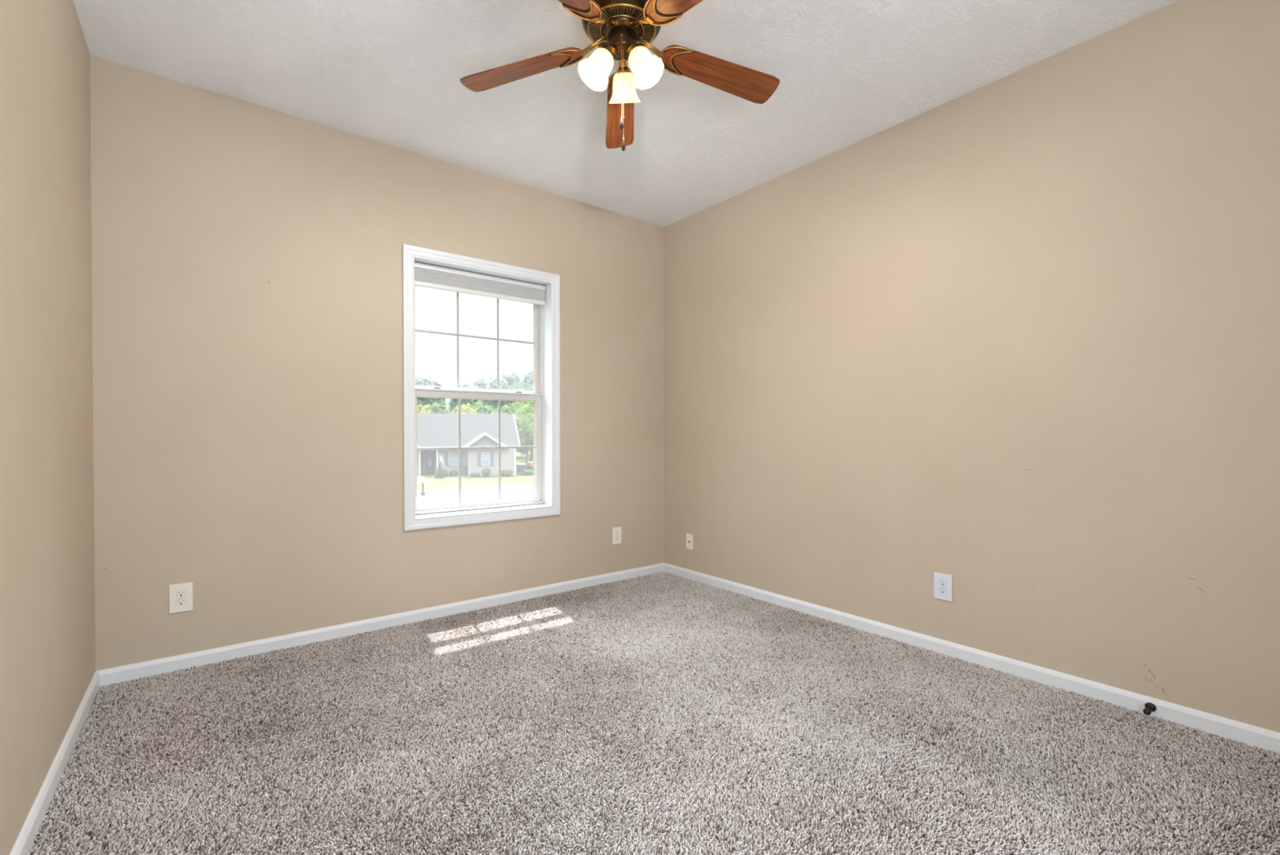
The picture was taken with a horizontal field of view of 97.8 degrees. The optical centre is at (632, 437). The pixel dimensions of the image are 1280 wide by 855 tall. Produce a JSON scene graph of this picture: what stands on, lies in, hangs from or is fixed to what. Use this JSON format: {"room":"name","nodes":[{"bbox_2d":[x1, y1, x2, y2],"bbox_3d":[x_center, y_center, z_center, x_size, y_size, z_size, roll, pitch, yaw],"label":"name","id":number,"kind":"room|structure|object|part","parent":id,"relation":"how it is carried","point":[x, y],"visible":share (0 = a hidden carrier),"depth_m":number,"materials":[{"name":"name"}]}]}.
{"room":"empty bedroom","nodes":[
{"label":"empty bedroom","id":0,"kind":"room"},
{"bbox_2d":[0,0,95,854],"bbox_3d":[-1.127,-0.266,0.676,0.200,2.700,4.152,0,1,-37],"label":"wall","id":1,"kind":"structure","parent":0,"point":[47,628],"depth_m":1.65,"materials":[{"name":"paint"}]},
{"bbox_2d":[9,671,99,854],"bbox_3d":[-1.103,1.049,0.832,0.014,0.072,3.950,0,1,-37],"label":"baseboard","id":2,"kind":"structure","parent":1,"relation":"attached to","point":[26,837],"depth_m":1.69,"materials":[{"name":"paint"}]},
{"bbox_2d":[89,54,664,671],"bbox_3d":[-1.086,-0.290,3.460,3.642,2.700,0.191,0,1,-38],"label":"wall","id":3,"kind":"structure","parent":0,"point":[246,257],"depth_m":2.86,"materials":[{"name":"paint"}]},
{"bbox_2d":[168,582,192,613],"bbox_3d":[-2.076,0.736,2.570,0.085,0.131,0.008,0,1,-38],"label":"wall outlet","id":4,"kind":"object","parent":3,"relation":"attached to","point":[180,595],"visible":1,"depth_m":2.57,"materials":[{"name":"beige plastic"}]},
{"bbox_2d":[175,598,186,605],"bbox_3d":[-2.075,0.755,2.568,0.036,0.026,0.002,0,1,-38],"label":"receptacle","id":5,"kind":"object","parent":4,"relation":"attached to","point":[179,602],"depth_m":2.57,"materials":[{"name":"beige plastic"}]},
{"bbox_2d":[175,590,186,596],"bbox_3d":[-2.075,0.717,2.568,0.036,0.026,0.002,0,1,-38],"label":"receptacle","id":6,"kind":"object","parent":4,"relation":"attached to","point":[178,593],"depth_m":2.57,"materials":[{"name":"beige plastic"}]},
{"bbox_2d":[96,562,664,686],"bbox_3d":[-1.022,1.027,3.391,3.242,0.072,0.014,0,1,-38],"label":"baseboard","id":7,"kind":"structure","parent":3,"relation":"attached to","point":[171,664],"depth_m":2.97,"materials":[{"name":"paint"}]},
{"bbox_2d":[402,243,560,530],"bbox_3d":[-0.951,-0.288,3.550,1.019,1.622,0.204,0,1,-38],"label":"window","id":8,"kind":"structure","parent":3,"relation":"in","point":[546,500],"depth_m":3.58,"materials":[{"name":"paint"}]},
{"bbox_3d":[-0.996,-0.646,3.606,0.868,0.740,0.030,0,1,-38],"label":"sash","id":9,"kind":"part","parent":8,"relation":"part of","materials":[{"name":"glass"}]},
{"bbox_3d":[-0.975,0.064,3.585,0.868,0.726,0.030,0,1,-38],"label":"sash","id":10,"kind":"part","parent":8,"relation":"part of","materials":[{"name":"glass"}]},
{"bbox_2d":[413,262,545,305],"bbox_3d":[-0.952,-0.968,3.544,0.889,0.130,0.035,0,1,-38],"label":"window shade","id":11,"kind":"object","parent":8,"relation":"attached to","point":[426,275],"visible":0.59,"depth_m":3.51,"materials":[{"name":"fabric"}]},
{"bbox_3d":[-0.953,-0.914,3.545,0.889,0.023,0.032,0,1,-38],"label":"rail","id":12,"kind":"part","parent":11,"relation":"part of","materials":[{"name":"white plastic"}]},
{"bbox_3d":[-0.987,-0.291,3.596,0.898,1.496,0.086,0,1,-38],"label":"frame","id":13,"kind":"part","parent":8,"relation":"part of","materials":[{"name":"plastic"}]},
{"bbox_3d":[-0.932,0.467,3.533,0.898,0.021,0.105,0,1,-38],"label":"sill","id":14,"kind":"part","parent":8,"relation":"part of","materials":[{"name":"paint"}]},
{"bbox_2d":[612,526,621,544],"bbox_3d":[-0.112,0.718,4.102,0.080,0.124,0.008,0,1,-38],"label":"wall outlet","id":15,"kind":"object","parent":3,"relation":"attached to","point":[616,531],"visible":1,"depth_m":4.10,"materials":[{"name":"beige plastic"}]},
{"bbox_2d":[533,401,534,495],"bbox_3d":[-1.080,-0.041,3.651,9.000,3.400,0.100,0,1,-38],"label":"window frame","id":16,"kind":"structure","parent":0,"point":[533,402],"depth_m":4.00,"materials":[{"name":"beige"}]},
{"bbox_2d":[73,0,1177,226],"bbox_3d":[0.167,-1.686,1.801,3.688,0.120,4.350,0,1,-38],"label":"ceiling","id":17,"kind":"structure","parent":0,"point":[389,72],"depth_m":2.47,"materials":[{"name":"white paint"}]},
{"bbox_2d":[460,0,779,151],"bbox_3d":[-0.039,-1.334,2.120,1.270,0.590,1.215,0,0,-2],"label":"ceiling fan","id":18,"kind":"object","parent":17,"relation":"hanging from","point":[622,30],"visible":1,"depth_m":2.11,"materials":[{"name":"brown wood"}]},
{"bbox_3d":[-0.430,-1.437,2.181,0.502,0.006,0.138,-5,11,16],"label":"blade","id":19,"kind":"part","parent":18,"relation":"part of","materials":[{"name":"brown wood"}]},
{"bbox_3d":[-0.266,-1.434,1.731,0.138,0.006,0.502,14,14,32],"label":"blade","id":20,"kind":"part","parent":18,"relation":"part of","materials":[{"name":"brown wood"}]},
{"bbox_3d":[-0.140,-1.479,2.098,0.101,0.061,0.040,0,1,16],"label":"arm","id":21,"kind":"part","parent":18,"relation":"part of","materials":[{"name":"gold metal"}]},
{"bbox_3d":[-0.133,-1.342,2.027,0.130,0.131,0.123,0,1,-38],"label":"lamp shade","id":22,"kind":"part","parent":18,"relation":"part of","materials":[{"name":"white glass"}]},
{"bbox_3d":[-0.118,-1.356,2.032,0.045,0.056,0.033,0,1,-38],"label":"bulb","id":23,"kind":"part","parent":18,"relation":"part of","materials":[{"name":"white glass"}]},
{"bbox_3d":[-0.097,-1.478,1.981,0.040,0.061,0.101,0,1,34],"label":"arm","id":24,"kind":"part","parent":18,"relation":"part of","materials":[{"name":"gold metal"}]},
{"bbox_3d":[-0.092,-1.413,2.045,0.068,0.080,0.058,0,1,-38],"label":"light arm","id":25,"kind":"part","parent":18,"relation":"part of","materials":[{"name":"gold metal"}]},
{"bbox_3d":[-0.053,-1.440,2.476,0.138,0.006,0.502,-12,-4,-3],"label":"blade","id":26,"kind":"part","parent":18,"relation":"part of","materials":[{"name":"brown wood"}]},
{"bbox_3d":[-0.038,-1.307,2.014,0.003,0.294,0.003,0,1,-38],"label":"pull chain","id":27,"kind":"part","parent":18,"relation":"part of","materials":[{"name":"gold metal"}]},
{"bbox_3d":[-0.032,-1.245,2.021,0.003,0.319,0.003,0,1,-38],"label":"pull chain","id":28,"kind":"part","parent":18,"relation":"part of","materials":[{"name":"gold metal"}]},
{"bbox_3d":[-0.034,-1.414,2.127,0.068,0.080,0.069,0,1,-38],"label":"light arm","id":29,"kind":"part","parent":18,"relation":"part of","materials":[{"name":"gold metal"}]},
{"bbox_3d":[-0.029,-1.344,2.178,0.125,0.131,0.126,0,1,-38],"label":"lamp shade","id":30,"kind":"part","parent":18,"relation":"part of","materials":[{"name":"white glass"}]},
{"bbox_3d":[0.012,-1.413,2.038,0.059,0.080,0.069,0,1,-38],"label":"light arm","id":31,"kind":"part","parent":18,"relation":"part of","materials":[{"name":"gold metal"}]},
{"bbox_3d":[0.027,-1.478,1.986,0.040,0.061,0.101,0,1,-38],"label":"arm","id":32,"kind":"part","parent":18,"relation":"part of","materials":[{"name":"gold metal"}]},
{"bbox_3d":[0.036,-1.356,2.021,0.034,0.056,0.044,0,1,-38],"label":"bulb","id":33,"kind":"part","parent":18,"relation":"part of","materials":[{"name":"white glass"}]},
{"bbox_3d":[0.051,-1.342,2.014,0.121,0.131,0.130,0,1,-38],"label":"lamp shade","id":34,"kind":"part","parent":18,"relation":"part of","materials":[{"name":"white glass"}]},
{"bbox_3d":[0.061,-1.479,2.105,0.101,0.061,0.040,0,1,-20],"label":"arm","id":35,"kind":"part","parent":18,"relation":"part of","materials":[{"name":"gold metal"}]},
{"bbox_3d":[0.213,-1.434,1.748,0.138,0.006,0.502,15,-4,-38],"label":"blade","id":36,"kind":"part","parent":18,"relation":"part of","materials":[{"name":"brown wood"}]},
{"bbox_3d":[0.344,-1.438,2.209,0.502,0.006,0.138,5,-13,-20],"label":"blade","id":37,"kind":"part","parent":18,"relation":"part of","materials":[{"name":"brown wood"}]},
{"bbox_2d":[30,573,1279,854],"bbox_3d":[0.170,1.148,1.826,3.688,0.150,4.350,0,1,-38],"label":"floor","id":38,"kind":"structure","parent":0,"point":[369,711],"depth_m":1.75,"materials":[{"name":"grey carpet"}]},
{"bbox_2d":[27,571,1279,854],"bbox_3d":[0.003,1.066,2.065,3.247,0.015,3.359,0,1,-38],"label":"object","id":39,"kind":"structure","parent":38,"relation":"on","point":[705,591],"depth_m":1.91,"materials":[{"name":"grey carpet"}]},
{"bbox_2d":[664,0,1279,732],"bbox_3d":[1.605,-0.286,2.807,0.201,2.700,4.150,0,1,-38],"label":"wall","id":40,"kind":"structure","parent":0,"point":[1015,337],"depth_m":2.47,"materials":[{"name":"paint"}]},
{"bbox_2d":[685,533,693,550],"bbox_3d":[0.423,0.773,4.160,0.013,0.115,0.071,0,1,-38],"label":"plate","id":41,"kind":"object","parent":40,"relation":"attached to","point":[689,537],"visible":1,"depth_m":4.16,"materials":[{"name":"beige plastic"}]},
{"bbox_2d":[933,572,951,601],"bbox_3d":[1.527,0.732,2.748,0.008,0.130,0.085,0,1,-38],"label":"wall outlet","id":42,"kind":"object","parent":40,"relation":"attached to","point":[942,582],"visible":1,"depth_m":2.75,"materials":[{"name":"white plastic"}]},
{"bbox_2d":[938,587,946,593],"bbox_3d":[1.525,0.752,2.746,0.002,0.026,0.036,0,1,-38],"label":"receptacle","id":43,"kind":"object","parent":42,"relation":"attached to","point":[941,590],"depth_m":2.74,"materials":[{"name":"white plastic"}]},
{"bbox_2d":[938,579,946,586],"bbox_3d":[1.525,0.713,2.746,0.002,0.026,0.036,0,1,-38],"label":"receptacle","id":44,"kind":"object","parent":42,"relation":"attached to","point":[941,582],"depth_m":2.74,"materials":[{"name":"white plastic"}]},
{"bbox_2d":[664,562,1279,753],"bbox_3d":[1.461,1.030,2.831,0.014,0.072,3.950,0,1,-38],"label":"baseboard","id":45,"kind":"structure","parent":40,"relation":"attached to","point":[1222,726],"depth_m":2.46,"materials":[{"name":"paint"}]},
{"bbox_2d":[1142,702,1156,715],"bbox_3d":[1.962,1.032,2.123,0.066,0.033,0.033,0,1,-38],"label":"door stop","id":46,"kind":"object","parent":40,"relation":"attached to","point":[1149,707],"visible":1,"depth_m":2.13,"materials":[{"name":"black rubber"}]},
{"label":"outside","id":47,"kind":"structure","parent":0,"visible":0},
{"bbox_2d":[417,448,533,491],"bbox_3d":[-30.006,0.869,108.245,200.000,5.710,119.000,0,1,-38],"label":"lawn","id":48,"kind":"structure","parent":47,"point":[449,482],"depth_m":52.26,"materials":[{"name":"green plant"}]},
{"bbox_2d":[417,404,431,413],"bbox_3d":[-27.500,-0.221,71.633,6.131,8.253,6.206,0,1,-38],"label":"leafy tree","id":49,"kind":"object","parent":48,"relation":"on","point":[420,409],"visible":0.02,"depth_m":71.15,"materials":[{"name":"green plant"}]},
{"bbox_2d":[415,373,435,408],"bbox_3d":[-45.120,-5.831,118.632,7.287,15.887,6.897,0,1,-38],"label":"leafy tree","id":50,"kind":"object","parent":48,"relation":"on","point":[420,380],"visible":0.19,"depth_m":117.60,"materials":[{"name":"green plant"}]},
{"bbox_2d":[428,377,445,406],"bbox_3d":[-47.264,-6.225,132.063,6.984,16.446,6.845,0,1,-38],"label":"leafy tree","id":51,"kind":"object","parent":48,"relation":"on","point":[435,382],"visible":0.06,"depth_m":131.69,"materials":[{"name":"green plant"}]},
{"bbox_2d":[427,400,452,413],"bbox_3d":[-29.943,-0.972,85.981,6.740,9.511,6.901,0,1,-38],"label":"leafy tree","id":52,"kind":"object","parent":48,"relation":"on","point":[436,407],"visible":0.16,"depth_m":84.37,"materials":[{"name":"green plant"}]},
{"bbox_2d":[434,463,445,478],"bbox_3d":[-18.765,3.292,54.435,1.159,1.617,1.119,0,1,-38],"label":"conifer","id":53,"kind":"object","parent":48,"relation":"on","point":[439,473],"visible":0.94,"depth_m":54.18,"materials":[{"name":"green plant"}]},
{"bbox_2d":[443,469,447,475],"bbox_3d":[-18.956,3.580,55.921,1.006,0.832,0.829,0,1,-38],"label":"shrub","id":54,"kind":"object","parent":48,"relation":"on","point":[445,472],"visible":0.44,"depth_m":55.88,"materials":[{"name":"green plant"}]},
{"bbox_2d":[448,469,458,475],"bbox_3d":[-18.042,3.553,56.350,1.012,0.760,0.804,0,1,-38],"label":"shrub","id":55,"kind":"object","parent":48,"relation":"on","point":[452,473],"visible":1,"depth_m":56.15,"materials":[{"name":"green plant"}]},
{"bbox_2d":[449,402,477,413],"bbox_3d":[-22.481,-0.455,75.357,6.225,8.648,6.317,0,1,-38],"label":"leafy tree","id":56,"kind":"object","parent":48,"relation":"on","point":[464,409],"visible":0.04,"depth_m":74.41,"materials":[{"name":"green plant"}]},
{"bbox_2d":[461,464,466,475],"bbox_3d":[-17.320,3.322,57.198,0.680,1.080,0.730,0,1,-20],"label":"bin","id":57,"kind":"object","parent":48,"relation":"on","point":[463,466],"visible":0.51,"depth_m":56.92,"materials":[{"name":"plastic"}]},
{"bbox_2d":[448,378,481,412],"bbox_3d":[-37.111,-5.531,124.799,7.738,15.169,7.624,0,1,-38],"label":"leafy tree","id":58,"kind":"object","parent":48,"relation":"on","point":[453,402],"visible":0.17,"depth_m":123.18,"materials":[{"name":"green plant"}]},
{"bbox_2d":[417,413,520,475],"bbox_3d":[-20.639,0.828,60.276,15.780,7.020,10.880,0,1,-20],"label":"house","id":59,"kind":"structure","parent":48,"relation":"on","point":[433,429],"depth_m":57.88,"materials":[{"name":"grey brick"}]},
{"bbox_3d":[-21.225,2.578,55.785,0.160,3.000,0.150,0,1,-20],"label":"porch post","id":60,"kind":"part","parent":59,"relation":"part of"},
{"bbox_3d":[-21.061,2.683,58.016,0.870,2.150,0.070,0,1,-20],"label":"door","id":61,"kind":"part","parent":59,"relation":"part of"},
{"bbox_3d":[-21.041,2.509,57.974,0.400,1.000,0.020,0,1,-20],"label":"oval glass","id":62,"kind":"part","parent":59,"relation":"part of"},
{"bbox_3d":[-19.665,2.571,56.352,0.160,3.000,0.150,0,1,-20],"label":"porch post","id":63,"kind":"part","parent":59,"relation":"part of","materials":[{"name":"white wood"}]},
{"bbox_2d":[439,453,446,468],"bbox_3d":[-19.156,2.288,56.413,0.660,1.566,0.962,0,1,-20],"label":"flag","id":64,"kind":"object","parent":59,"relation":"attached to","point":[440,455],"visible":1,"depth_m":55.97,"materials":[{"name":"fabric"}]},
{"bbox_2d":[444,451,448,465],"bbox_3d":[-18.939,2.126,56.970,0.330,1.380,0.075,0,1,-20],"label":"shutter","id":65,"kind":"object","parent":59,"relation":"hanging from","point":[446,452],"depth_m":56.94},
{"bbox_3d":[-18.292,2.123,57.224,0.880,1.260,0.010,0,1,-20],"label":"pane","id":66,"kind":"part","parent":59,"relation":"part of","materials":[{"name":"clear glass"}]},
{"bbox_2d":[461,451,462,464],"bbox_3d":[-17.633,2.120,57.445,0.330,1.380,0.075,0,1,-20],"label":"shutter","id":67,"kind":"object","parent":59,"relation":"hanging from","point":[461,451],"depth_m":57.46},
{"bbox_2d":[477,452,480,466],"bbox_3d":[-15.553,2.164,56.816,0.330,1.360,0.075,0,1,-20],"label":"shutter","id":68,"kind":"object","parent":59,"relation":"hanging from","point":[478,453],"depth_m":56.78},
{"bbox_3d":[-14.977,2.161,57.044,0.730,1.240,0.010,0,1,-20],"label":"pane","id":69,"kind":"part","parent":59,"relation":"part of","materials":[{"name":"clear glass"}]},
{"bbox_3d":[-14.923,0.274,56.788,4.850,1.660,0.430,0,1,-20],"label":"gable trim","id":70,"kind":"part","parent":59,"relation":"part of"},
{"bbox_2d":[489,452,493,465],"bbox_3d":[-14.388,2.159,57.239,0.330,1.360,0.075,0,1,-20],"label":"shutter","id":71,"kind":"object","parent":59,"relation":"hanging from","point":[491,454],"depth_m":57.22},
{"bbox_2d":[469,472,479,476],"bbox_3d":[-15.769,3.707,56.020,1.108,0.501,0.934,0,1,-38],"label":"shrub","id":72,"kind":"object","parent":48,"relation":"on","point":[473,474],"visible":1,"depth_m":55.82,"materials":[{"name":"green plant"}]},
{"bbox_2d":[471,375,488,401],"bbox_3d":[-38.003,-6.915,140.629,8.945,17.666,8.563,0,1,-38],"label":"leafy tree","id":73,"kind":"object","parent":48,"relation":"on","point":[479,383],"visible":0.06,"depth_m":139.35,"materials":[{"name":"green plant"}]},
{"bbox_2d":[469,400,494,413],"bbox_3d":[-24.610,-1.165,90.263,6.761,9.816,6.781,0,1,-38],"label":"leafy tree","id":74,"kind":"object","parent":48,"relation":"on","point":[482,408],"visible":0.09,"depth_m":88.79,"materials":[{"name":"green plant"}]},
{"bbox_2d":[481,467,491,476],"bbox_3d":[-14.703,3.489,56.322,1.008,0.959,0.822,0,1,-38],"label":"shrub","id":75,"kind":"object","parent":48,"relation":"on","point":[486,472],"visible":1,"depth_m":56.12,"materials":[{"name":"green plant"}]},
{"bbox_2d":[480,373,511,409],"bbox_3d":[-31.229,-6.593,129.428,8.112,17.201,8.178,0,1,-38],"label":"leafy tree","id":76,"kind":"object","parent":48,"relation":"on","point":[504,384],"visible":0.23,"depth_m":127.44,"materials":[{"name":"green plant"}]},
{"bbox_2d":[490,403,518,451],"bbox_3d":[-17.765,-0.528,79.115,6.208,8.722,6.364,0,1,-38],"label":"leafy tree","id":77,"kind":"object","parent":48,"relation":"on","point":[505,409],"visible":0.06,"depth_m":78.20,"materials":[{"name":"green plant"}]},
{"bbox_2d":[500,469,513,475],"bbox_3d":[-12.838,3.590,57.009,1.468,0.728,1.190,0,1,-38],"label":"shrub","id":78,"kind":"object","parent":48,"relation":"on","point":[504,473],"visible":0.98,"depth_m":56.72,"materials":[{"name":"green plant"}]},
{"bbox_2d":[500,369,522,404],"bbox_3d":[-31.180,-7.929,145.999,9.071,19.588,9.205,0,1,-38],"label":"leafy tree","id":79,"kind":"object","parent":48,"relation":"on","point":[513,379],"visible":0.09,"depth_m":144.54,"materials":[{"name":"green plant"}]},
{"bbox_2d":[509,400,525,413],"bbox_3d":[-19.116,-1.257,94.591,6.636,9.916,7.010,0,1,-38],"label":"leafy tree","id":80,"kind":"object","parent":48,"relation":"on","point":[517,404],"visible":0.02,"depth_m":93.62,"materials":[{"name":"green plant"}]},
{"bbox_2d":[515,462,525,472],"bbox_3d":[-11.914,3.224,59.888,0.900,0.920,0.900,0,1,-20],"label":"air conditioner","id":81,"kind":"object","parent":48,"relation":"on","point":[520,467],"visible":0.93,"depth_m":59.49,"materials":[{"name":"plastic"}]},
{"bbox_2d":[514,368,533,404],"bbox_3d":[-24.423,-7.378,134.802,9.124,18.669,8.728,0,1,-38],"label":"leafy tree","id":82,"kind":"object","parent":48,"relation":"on","point":[527,380],"visible":0.1,"depth_m":133.13,"materials":[{"name":"green plant"}]},
{"bbox_2d":[514,404,533,466],"bbox_3d":[-13.012,-0.287,68.287,4.174,7.814,4.295,0,1,-38],"label":"leafy tree","id":83,"kind":"object","parent":48,"relation":"on","point":[524,420],"visible":0.68,"depth_m":67.07,"materials":[{"name":"green plant"}]},
{"bbox_2d":[514,401,533,461],"bbox_3d":[-13.493,-0.840,74.801,5.142,8.808,4.632,0,1,-38],"label":"leafy tree","id":84,"kind":"object","parent":48,"relation":"on","point":[526,402],"visible":0.04,"depth_m":74.11,"materials":[{"name":"green plant"}]},
{"bbox_2d":[520,468,533,475],"bbox_3d":[-11.025,3.589,58.620,1.378,0.672,1.187,0,1,-17],"label":"shrub","id":85,"kind":"object","parent":48,"relation":"on","point":[529,471],"visible":1,"depth_m":58.30,"materials":[{"name":"green plant"}]},
{"bbox_2d":[525,461,533,471],"bbox_3d":[-10.316,2.929,60.402,2.070,1.300,1.340,0,1,-37],"label":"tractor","id":86,"kind":"object","parent":48,"relation":"on","point":[530,464],"visible":0.24,"depth_m":59.60,"materials":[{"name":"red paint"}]},
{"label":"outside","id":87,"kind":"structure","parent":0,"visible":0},
{"bbox_2d":[417,485,533,503],"bbox_3d":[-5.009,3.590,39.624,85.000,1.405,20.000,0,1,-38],"label":"street","id":88,"kind":"structure","parent":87,"point":[487,493],"depth_m":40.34,"materials":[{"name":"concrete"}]},
{"bbox_2d":[417,475,430,495],"bbox_3d":[-15.251,3.508,40.767,0.989,1.400,0.700,0,1,-38],"label":"mailbox","id":89,"kind":"object","parent":88,"relation":"on","point":[420,479],"visible":0.91,"depth_m":40.61,"materials":[{"name":"plastic"}]},
{"bbox_3d":[-15.272,3.708,40.752,0.240,1.000,0.240,0,1,-38],"label":"post","id":90,"kind":"part","parent":89,"relation":"part of","materials":[{"name":"plastic"}]},
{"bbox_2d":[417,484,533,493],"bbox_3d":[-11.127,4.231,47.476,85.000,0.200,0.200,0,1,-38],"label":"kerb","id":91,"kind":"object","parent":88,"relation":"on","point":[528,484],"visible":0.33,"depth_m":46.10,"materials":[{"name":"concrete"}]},
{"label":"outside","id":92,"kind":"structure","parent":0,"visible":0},
{"bbox_2d":[444,398,450,413],"bbox_3d":[-60.283,3.764,160.111,160.000,33.000,40.000,0,1,-38],"label":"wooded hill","id":93,"kind":"structure","parent":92,"point":[447,400],"depth_m":152.71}
]}

